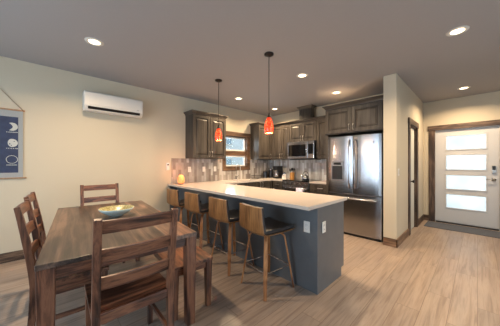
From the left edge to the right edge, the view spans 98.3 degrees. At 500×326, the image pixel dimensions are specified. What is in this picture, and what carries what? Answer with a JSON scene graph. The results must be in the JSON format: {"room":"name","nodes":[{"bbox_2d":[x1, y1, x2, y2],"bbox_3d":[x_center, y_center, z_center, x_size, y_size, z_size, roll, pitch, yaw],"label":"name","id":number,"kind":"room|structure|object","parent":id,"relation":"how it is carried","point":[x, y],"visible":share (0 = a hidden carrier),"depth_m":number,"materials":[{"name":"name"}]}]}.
{"room":"kitchen dining area","nodes":[
{"label":"kitchen dining area","id":0,"kind":"room"},
{"bbox_2d":[0,56,266,253],"bbox_3d":[-1.624,-0.050,4.580,9.050,2.760,0.150,0,0,-43],"label":"wall","id":1,"kind":"structure","parent":0,"point":[66,147],"depth_m":3.46,"materials":[{"name":"paint"}]},
{"bbox_2d":[0,90,26,178],"bbox_3d":[-3.414,-0.483,2.764,0.773,1.386,0.020,0,0,-43],"label":"chart","id":2,"kind":"object","parent":1,"relation":"attached to","point":[11,120],"visible":1,"depth_m":2.93,"materials":[{"name":"fabric"}]},
{"bbox_2d":[0,250,34,263],"bbox_3d":[-3.141,1.265,3.026,4.410,0.130,0.016,0,0,-43],"label":"baseboard","id":3,"kind":"structure","parent":1,"relation":"attached to","point":[15,255],"depth_m":2.93,"materials":[{"name":"brown wood"}]},
{"bbox_2d":[82,90,142,117],"bbox_3d":[-2.307,-0.979,3.681,0.850,0.312,0.214,0,0,-43],"label":"air conditioner","id":4,"kind":"object","parent":1,"relation":"attached to","point":[95,102],"visible":1,"depth_m":3.57,"materials":[{"name":"white plastic"}]},
{"bbox_2d":[183,109,228,158],"bbox_3d":[-0.964,-0.605,4.844,0.940,0.990,0.375,0,0,-43],"label":"upper cabinet","id":5,"kind":"object","parent":1,"relation":"attached to","point":[200,126],"visible":0.99,"depth_m":4.65,"materials":[{"name":"brown wood"}]},
{"bbox_2d":[171,158,269,183],"bbox_3d":[-0.499,0.152,5.537,3.100,0.525,0.010,0,0,-43],"label":"tile backsplash","id":6,"kind":"structure","parent":1,"relation":"attached to","point":[179,166],"depth_m":5.10,"materials":[{"name":"beige tile"}]},
{"bbox_2d":[222,131,250,170],"bbox_3d":[-0.377,-0.320,5.729,0.960,1.000,0.160,0,0,-43],"label":"window","id":7,"kind":"structure","parent":1,"relation":"in","point":[245,153],"depth_m":5.78,"materials":[{"name":"brown wood"}]},
{"bbox_2d":[249,122,271,159],"bbox_3d":[0.428,-0.605,6.166,0.890,0.990,0.375,0,0,-43],"label":"upper cabinet","id":8,"kind":"object","parent":1,"relation":"attached to","point":[260,142],"visible":0.76,"depth_m":5.92,"materials":[{"name":"brown wood"}]},
{"bbox_2d":[0,0,499,116],"bbox_3d":[1.017,-1.490,1.906,9.200,0.120,7.665,0,0,-43],"label":"ceiling","id":9,"kind":"structure","parent":0,"point":[174,47],"depth_m":2.60,"materials":[{"name":"paint"}]},
{"bbox_2d":[84,37,103,45],"bbox_3d":[-1.829,-1.426,2.538,0.188,0.008,0.188,0,0,-43],"label":"recessed light","id":10,"kind":"object","parent":9,"relation":"in","point":[93,41],"visible":1,"depth_m":2.53,"materials":[{"name":"white plastic"}]},
{"bbox_2d":[215,79,221,140],"bbox_3d":[-0.540,-0.912,3.707,0.124,1.035,0.124,0,0,-43],"label":"pendant lamp","id":11,"kind":"object","parent":9,"relation":"hanging from","point":[218,134],"visible":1,"depth_m":3.68,"materials":[{"name":"red"}]},
{"bbox_2d":[264,51,273,133],"bbox_3d":[0.247,-0.912,2.819,0.124,1.035,0.124,0,0,-43],"label":"pendant lamp","id":12,"kind":"object","parent":9,"relation":"hanging from","point":[268,127],"visible":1,"depth_m":2.78,"materials":[{"name":"red glass"}]},
{"bbox_2d":[296,73,307,77],"bbox_3d":[0.849,-1.426,3.507,0.188,0.008,0.188,0,0,-43],"label":"recessed light","id":13,"kind":"object","parent":9,"relation":"in","point":[301,75],"visible":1,"depth_m":3.50,"materials":[{"name":"beige plastic"}]},
{"bbox_2d":[446,26,469,35],"bbox_3d":[2.240,-1.426,2.332,0.188,0.008,0.188,0,0,-43],"label":"recessed light","id":14,"kind":"object","parent":9,"relation":"in","point":[458,30],"visible":1,"depth_m":2.33,"materials":[{"name":"beige plastic"}]},
{"bbox_2d":[457,86,470,89],"bbox_3d":[4.047,-1.426,4.089,0.188,0.008,0.188,0,0,-43],"label":"recessed light","id":15,"kind":"object","parent":9,"relation":"in","point":[465,87],"visible":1,"depth_m":4.08,"materials":[{"name":"beige plastic"}]},
{"bbox_2d":[0,220,499,325],"bbox_3d":[1.017,1.390,1.906,9.200,0.120,7.665,0,0,-43],"label":"floor","id":16,"kind":"structure","parent":0,"point":[436,276],"depth_m":2.23,"materials":[{"name":"wood"}]},
{"bbox_2d":[23,192,45,259],"bbox_3d":[-1.957,0.815,2.271,0.553,1.034,0.460,0,0,-40],"label":"dining chair","id":17,"kind":"object","parent":16,"relation":"on","point":[32,196],"visible":0.26,"depth_m":2.28,"materials":[{"name":"brown wood"}]},
{"bbox_2d":[13,199,108,325],"bbox_3d":[-1.534,0.815,1.803,0.553,1.034,0.460,0,0,-40],"label":"dining chair","id":18,"kind":"object","parent":16,"relation":"on","point":[74,281],"visible":0.59,"depth_m":1.63,"materials":[{"name":"brown wood"}]},
{"bbox_2d":[80,183,125,262],"bbox_3d":[-2.013,0.815,2.952,0.460,1.034,0.553,0,0,-42],"label":"dining chair","id":19,"kind":"object","parent":16,"relation":"on","point":[115,186],"visible":0.37,"depth_m":3.12,"materials":[{"name":"brown wood"}]},
{"bbox_2d":[34,200,196,325],"bbox_3d":[-1.442,0.950,2.274,0.965,0.760,1.990,0,0,-39],"label":"dining table","id":20,"kind":"object","parent":16,"relation":"on","point":[66,250],"visible":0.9,"depth_m":1.69,"materials":[{"name":"brown wood"}]},
{"bbox_2d":[98,205,133,216],"bbox_3d":[-1.459,0.526,2.365,0.340,0.087,0.340,0,0,-43],"label":"bowl","id":21,"kind":"object","parent":20,"relation":"on","point":[115,210],"visible":1,"depth_m":2.35,"materials":[{"name":"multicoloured ceramic"}]},
{"bbox_2d":[84,208,177,325],"bbox_3d":[-0.824,0.815,1.483,0.460,1.034,0.553,0,0,-42],"label":"dining chair","id":22,"kind":"object","parent":16,"relation":"on","point":[108,298],"visible":1,"depth_m":1.34,"materials":[{"name":"brown wood"}]},
{"bbox_2d":[170,186,176,209],"bbox_3d":[-1.592,0.891,4.478,0.135,0.878,0.038,0,0,-43],"label":"panel","id":23,"kind":"object","parent":16,"relation":"on","point":[171,187],"visible":0.06,"depth_m":4.45,"materials":[{"name":"paint"}]},
{"bbox_2d":[135,246,212,321],"bbox_3d":[-0.967,1.104,2.494,0.385,0.452,1.500,0,0,-39],"label":"bench","id":24,"kind":"object","parent":16,"relation":"on","point":[203,259],"visible":0.43,"depth_m":2.01,"materials":[{"name":"brown wood"}]},
{"bbox_2d":[167,188,200,235],"bbox_3d":[-1.164,0.881,3.789,0.434,0.898,0.471,0,0,45],"label":"bar stool","id":25,"kind":"object","parent":16,"relation":"on","point":[173,199],"visible":0.66,"depth_m":3.61,"materials":[{"name":"brown wood"}]},
{"bbox_2d":[180,199,200,205],"bbox_3d":[-1.146,0.685,3.807,0.408,0.064,0.405,0,0,44],"label":"seat cushion","id":26,"kind":"object","parent":25,"relation":"on","point":[182,200],"depth_m":3.73,"materials":[{"name":"black leather"}]},
{"bbox_2d":[184,192,223,249],"bbox_3d":[-0.710,0.881,3.310,0.471,0.898,0.434,0,0,-44],"label":"bar stool","id":27,"kind":"object","parent":16,"relation":"on","point":[191,200],"visible":0.77,"depth_m":3.14,"materials":[{"name":"brown wood"}]},
{"bbox_2d":[187,192,201,212],"bbox_3d":[-0.846,0.570,3.177,0.065,0.276,0.408,0,0,-44],"label":"backrest","id":28,"kind":"object","parent":27,"relation":"on","point":[193,200],"depth_m":3.08,"materials":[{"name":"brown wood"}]},
{"bbox_2d":[200,203,208,212],"bbox_3d":[-0.692,0.685,3.328,0.405,0.064,0.408,0,0,-44],"label":"seat cushion","id":29,"kind":"object","parent":27,"relation":"on","point":[204,208],"depth_m":3.23,"materials":[{"name":"black leather"}]},
{"bbox_2d":[209,197,253,275],"bbox_3d":[-0.249,0.881,2.825,0.471,0.898,0.434,0,0,-43],"label":"bar stool","id":30,"kind":"object","parent":16,"relation":"on","point":[219,210],"visible":0.84,"depth_m":2.66,"materials":[{"name":"brown wood"}]},
{"bbox_2d":[212,197,229,221],"bbox_3d":[-0.390,0.570,2.696,0.065,0.276,0.408,0,0,-43],"label":"backrest","id":31,"kind":"object","parent":30,"relation":"on","point":[220,210],"depth_m":2.61,"materials":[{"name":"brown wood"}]},
{"bbox_2d":[229,209,239,221],"bbox_3d":[-0.230,0.685,2.842,0.405,0.064,0.408,0,0,-43],"label":"seat cushion","id":32,"kind":"object","parent":30,"relation":"on","point":[233,214],"depth_m":2.80,"materials":[{"name":"black leather"}]},
{"bbox_2d":[233,181,271,188],"bbox_3d":[-0.243,0.890,5.330,1.735,0.880,0.662,0,0,-43],"label":"base cabinet","id":33,"kind":"object","parent":16,"relation":"on","point":[263,184],"visible":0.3,"depth_m":5.38,"materials":[{"name":"brown wood"}]},
{"bbox_2d":[177,187,343,294],"bbox_3d":[-0.196,0.890,3.589,0.658,0.880,3.246,0,0,-43],"label":"base cabinet","id":34,"kind":"object","parent":16,"relation":"on","point":[316,257],"visible":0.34,"depth_m":2.46,"materials":[{"name":"paint"}]},
{"bbox_2d":[168,177,346,210],"bbox_3d":[0.590,0.432,4.332,3.180,0.035,3.257,0,0,-43],"label":"countertop","id":35,"kind":"structure","parent":34,"relation":"on","point":[292,199],"depth_m":2.99,"materials":[{"name":"stone"}]},
{"bbox_2d":[177,175,184,183],"bbox_3d":[-1.393,0.320,4.359,0.140,0.190,0.142,0,0,-43],"label":"salt lamp","id":36,"kind":"object","parent":35,"relation":"on","point":[181,180],"visible":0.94,"depth_m":4.31,"materials":[{"name":"orange stone"}]},
{"bbox_2d":[269,168,272,177],"bbox_3d":[0.611,0.271,6.329,0.122,0.288,0.122,0,0,-43],"label":"canister","id":37,"kind":"object","parent":35,"relation":"on","point":[270,169],"visible":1,"depth_m":6.29,"materials":[{"name":"black plastic"}]},
{"bbox_2d":[273,166,282,178],"bbox_3d":[0.758,0.242,6.050,0.272,0.345,0.190,0,0,-28],"label":"coffee maker","id":38,"kind":"object","parent":35,"relation":"on","point":[278,174],"visible":0.91,"depth_m":6.00,"materials":[{"name":"black plastic"}]},
{"bbox_2d":[304,221,309,232],"bbox_3d":[0.595,0.665,2.268,0.008,0.116,0.072,0,0,-43],"label":"wall outlet","id":39,"kind":"object","parent":34,"relation":"attached to","point":[306,223],"visible":1,"depth_m":2.26,"materials":[{"name":"white plastic"}]},
{"bbox_2d":[322,221,325,232],"bbox_3d":[0.774,0.665,2.257,0.072,0.116,0.008,0,0,-43],"label":"wall outlet","id":40,"kind":"object","parent":34,"relation":"attached to","point":[324,222],"visible":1,"depth_m":2.25,"materials":[{"name":"white plastic"}]},
{"bbox_2d":[239,203,294,300],"bbox_3d":[0.173,0.881,2.359,0.471,0.898,0.434,0,0,-36],"label":"bar stool","id":41,"kind":"object","parent":16,"relation":"on","point":[251,218],"visible":1,"depth_m":2.22,"materials":[{"name":"brown wood"}]},
{"bbox_2d":[242,203,266,234],"bbox_3d":[0.020,0.570,2.246,0.065,0.276,0.408,0,0,-36],"label":"backrest","id":42,"kind":"object","parent":41,"relation":"on","point":[253,220],"depth_m":2.16,"materials":[{"name":"brown wood"}]},
{"bbox_2d":[264,217,293,234],"bbox_3d":[0.194,0.685,2.374,0.405,0.064,0.408,0,0,-36],"label":"seat cushion","id":43,"kind":"object","parent":41,"relation":"on","point":[272,226],"depth_m":2.29,"materials":[{"name":"black leather"}]},
{"bbox_2d":[272,181,281,189],"bbox_3d":[0.707,0.890,6.039,0.654,0.880,0.937,0,0,-43],"label":"base cabinet","id":44,"kind":"object","parent":16,"relation":"on","point":[275,184],"visible":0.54,"depth_m":5.61,"materials":[{"name":"brown wood"}]},
{"bbox_2d":[282,178,319,192],"bbox_3d":[1.278,0.859,5.397,0.656,0.903,0.762,0,0,-43],"label":"oven range","id":45,"kind":"object","parent":16,"relation":"on","point":[287,184],"visible":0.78,"depth_m":5.20,"materials":[{"name":"metal"}]},
{"bbox_2d":[282,181,309,192],"bbox_3d":[1.278,0.870,5.397,0.656,0.880,0.762,0,0,-44],"label":"oven","id":46,"kind":"object","parent":45,"relation":"in","point":[286,185],"depth_m":5.18,"materials":[{"name":"black metal"}]},
{"bbox_2d":[283,178,319,181],"bbox_3d":[1.298,0.419,5.416,0.600,0.023,0.762,0,0,-44],"label":"cooktop","id":47,"kind":"object","parent":45,"relation":"in","point":[284,180],"depth_m":5.26,"materials":[{"name":"metal"}]},
{"bbox_2d":[301,171,309,179],"bbox_3d":[1.377,0.299,5.359,0.190,0.218,0.213,0,0,-6],"label":"kettle","id":48,"kind":"object","parent":45,"relation":"on","point":[304,177],"visible":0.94,"depth_m":5.29,"materials":[{"name":"silver metal"}]},
{"bbox_2d":[310,183,325,194],"bbox_3d":[1.748,0.890,4.944,0.658,0.880,0.525,0,0,-43],"label":"base cabinet","id":49,"kind":"object","parent":16,"relation":"on","point":[314,188],"visible":0.2,"depth_m":4.78,"materials":[{"name":"brown wood"}]},
{"bbox_2d":[309,180,325,183],"bbox_3d":[1.758,0.432,4.953,0.630,0.035,0.525,0,0,-43],"label":"countertop","id":50,"kind":"structure","parent":49,"relation":"on","point":[320,181],"depth_m":4.85,"materials":[{"name":"stone"}]},
{"bbox_2d":[322,95,382,194],"bbox_3d":[2.174,0.095,4.287,0.945,2.470,1.093,0,0,-43],"label":"upper cabinet","id":51,"kind":"object","parent":16,"relation":"on","point":[364,116],"visible":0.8,"depth_m":3.98,"materials":[{"name":"brown wood"}]},
{"bbox_2d":[329,133,382,241],"bbox_3d":[2.159,0.410,4.220,0.938,1.840,0.940,0,0,-43],"label":"refrigerator","id":52,"kind":"object","parent":16,"relation":"on","point":[355,162],"visible":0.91,"depth_m":3.86,"materials":[{"name":"metal"}]},
{"bbox_2d":[424,221,499,238],"bbox_3d":[4.381,1.325,4.274,0.560,0.010,1.410,0,0,-43],"label":"door mat","id":53,"kind":"object","parent":16,"relation":"on","point":[483,232],"visible":1,"depth_m":4.32,"materials":[{"name":"grey fabric"}]},
{"bbox_2d":[271,93,382,123],"bbox_3d":[1.794,-0.050,5.446,0.100,2.760,3.300,0,0,-43],"label":"wall","id":54,"kind":"structure","parent":0,"point":[318,111],"depth_m":5.94,"materials":[{"name":"paint"}]},
{"bbox_2d":[272,122,289,159],"bbox_3d":[0.921,-0.605,6.028,0.365,0.990,0.628,0,0,-43],"label":"upper cabinet","id":55,"kind":"object","parent":54,"relation":"attached to","point":[281,132],"visible":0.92,"depth_m":5.92,"materials":[{"name":"brown wood"}]},
{"bbox_2d":[270,159,325,179],"bbox_3d":[1.395,0.352,5.787,0.010,0.925,2.235,0,0,-43],"label":"tile backsplash","id":56,"kind":"structure","parent":54,"relation":"attached to","point":[316,169],"depth_m":5.75,"materials":[{"name":"grey tile"}]},
{"bbox_2d":[289,117,316,142],"bbox_3d":[1.405,-0.825,5.518,0.365,0.550,0.770,0,0,-43],"label":"upper cabinet","id":57,"kind":"object","parent":54,"relation":"attached to","point":[301,130],"visible":0.84,"depth_m":5.39,"materials":[{"name":"brown wood"}]},
{"bbox_2d":[288,140,320,159],"bbox_3d":[1.362,-0.320,5.477,0.444,0.450,0.764,0,0,-43],"label":"microwave","id":58,"kind":"object","parent":57,"relation":"attached to","point":[304,150],"visible":0.95,"depth_m":5.30,"materials":[{"name":"metal"}]},
{"bbox_2d":[297,104,316,119],"bbox_3d":[1.426,-1.265,5.441,0.250,0.326,0.420,0,0,-43],"label":"chase","id":59,"kind":"object","parent":57,"relation":"on","point":[307,111],"visible":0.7,"depth_m":5.35,"materials":[{"name":"brown wood"}]},
{"bbox_2d":[315,115,325,158],"bbox_3d":[1.852,-0.605,5.047,0.365,0.990,0.522,0,0,-43],"label":"upper cabinet","id":60,"kind":"object","parent":54,"relation":"attached to","point":[320,123],"visible":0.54,"depth_m":5.06,"materials":[{"name":"brown wood"}]},
{"bbox_2d":[383,73,422,247],"bbox_3d":[3.148,-0.050,4.320,2.486,2.760,0.196,0,0,-43],"label":"wall","id":61,"kind":"structure","parent":0,"point":[400,102],"depth_m":3.53,"materials":[{"name":"paint"}]},
{"bbox_2d":[383,237,396,247],"bbox_3d":[2.252,1.265,3.470,0.016,0.130,0.196,0,0,-43],"label":"baseboard","id":62,"kind":"structure","parent":61,"relation":"attached to","point":[391,242],"depth_m":3.47,"materials":[{"name":"brown wood"}]},
{"bbox_2d":[411,128,414,228],"bbox_3d":[3.234,0.302,4.306,0.592,2.036,0.115,0,0,-43],"label":"door","id":63,"kind":"structure","parent":61,"relation":"in","point":[412,129],"depth_m":4.41,"materials":[{"name":"paint"}]},
{"bbox_2d":[408,123,418,235],"bbox_3d":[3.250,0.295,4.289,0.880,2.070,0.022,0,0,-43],"label":"trim","id":64,"kind":"structure","parent":61,"relation":"attached to","point":[409,124],"depth_m":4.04,"materials":[{"name":"brown wood"}]},
{"bbox_2d":[408,117,418,128],"bbox_3d":[3.252,-0.795,4.288,0.920,0.110,0.026,0,0,-43],"label":"trim","id":65,"kind":"structure","parent":61,"relation":"attached to","point":[412,122],"depth_m":4.20,"materials":[{"name":"brown wood"}]},
{"bbox_2d":[419,214,423,224],"bbox_3d":[3.841,1.265,4.854,0.745,0.130,0.016,0,0,-43],"label":"baseboard","id":66,"kind":"structure","parent":61,"relation":"attached to","point":[421,218],"depth_m":4.86,"materials":[{"name":"brown wood"}]},
{"bbox_2d":[423,91,499,214],"bbox_3d":[5.435,-0.050,3.824,0.150,2.760,4.065,0,0,-43],"label":"wall","id":67,"kind":"structure","parent":0,"point":[486,106],"depth_m":4.74,"materials":[{"name":"paint"}]},
{"bbox_2d":[429,131,434,220],"bbox_3d":[4.580,0.287,4.601,0.022,2.085,1.194,0,0,-43],"label":"trim","id":68,"kind":"structure","parent":67,"relation":"attached to","point":[431,133],"depth_m":4.99,"materials":[{"name":"brown wood"}]},
{"bbox_2d":[428,119,499,130],"bbox_3d":[4.577,-0.810,4.599,0.028,0.110,1.234,0,0,-43],"label":"trim","id":69,"kind":"structure","parent":67,"relation":"attached to","point":[490,122],"depth_m":4.58,"materials":[{"name":"brown wood"}]},
{"bbox_2d":[436,126,498,228],"bbox_3d":[4.602,0.279,4.629,0.102,2.043,0.960,0,0,-43],"label":"door","id":70,"kind":"structure","parent":67,"relation":"in","point":[467,160],"depth_m":4.59,"materials":[{"name":"white paint"}]},
{"bbox_2d":[435,125,499,230],"bbox_3d":[4.642,0.287,4.660,0.150,2.085,0.974,0,0,-43],"label":"trim","id":71,"kind":"structure","parent":67,"relation":"attached to","point":[496,125],"depth_m":4.47,"materials":[{"name":"white paint"}]},
{"bbox_2d":[436,220,498,230],"bbox_3d":[4.635,1.316,4.653,0.170,0.028,0.952,0,0,-43],"label":"trim","id":72,"kind":"structure","parent":67,"relation":"attached to","point":[436,220],"depth_m":4.56,"materials":[{"name":"metal"}]},
{"label":"outside","id":73,"kind":"structure","parent":0,"visible":0},
{"bbox_3d":[-4.444,2.080,26.474,50.000,0.300,35.475,0,0,-44],"label":"lawn","id":74,"kind":"structure","parent":73,"visible":0},
{"bbox_2d":[226,138,242,164],"bbox_3d":[0.012,-1.870,22.069,14.800,7.600,6.800,0,0,-43],"label":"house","id":75,"kind":"structure","parent":74,"relation":"on","point":[233,144],"depth_m":16.78,"materials":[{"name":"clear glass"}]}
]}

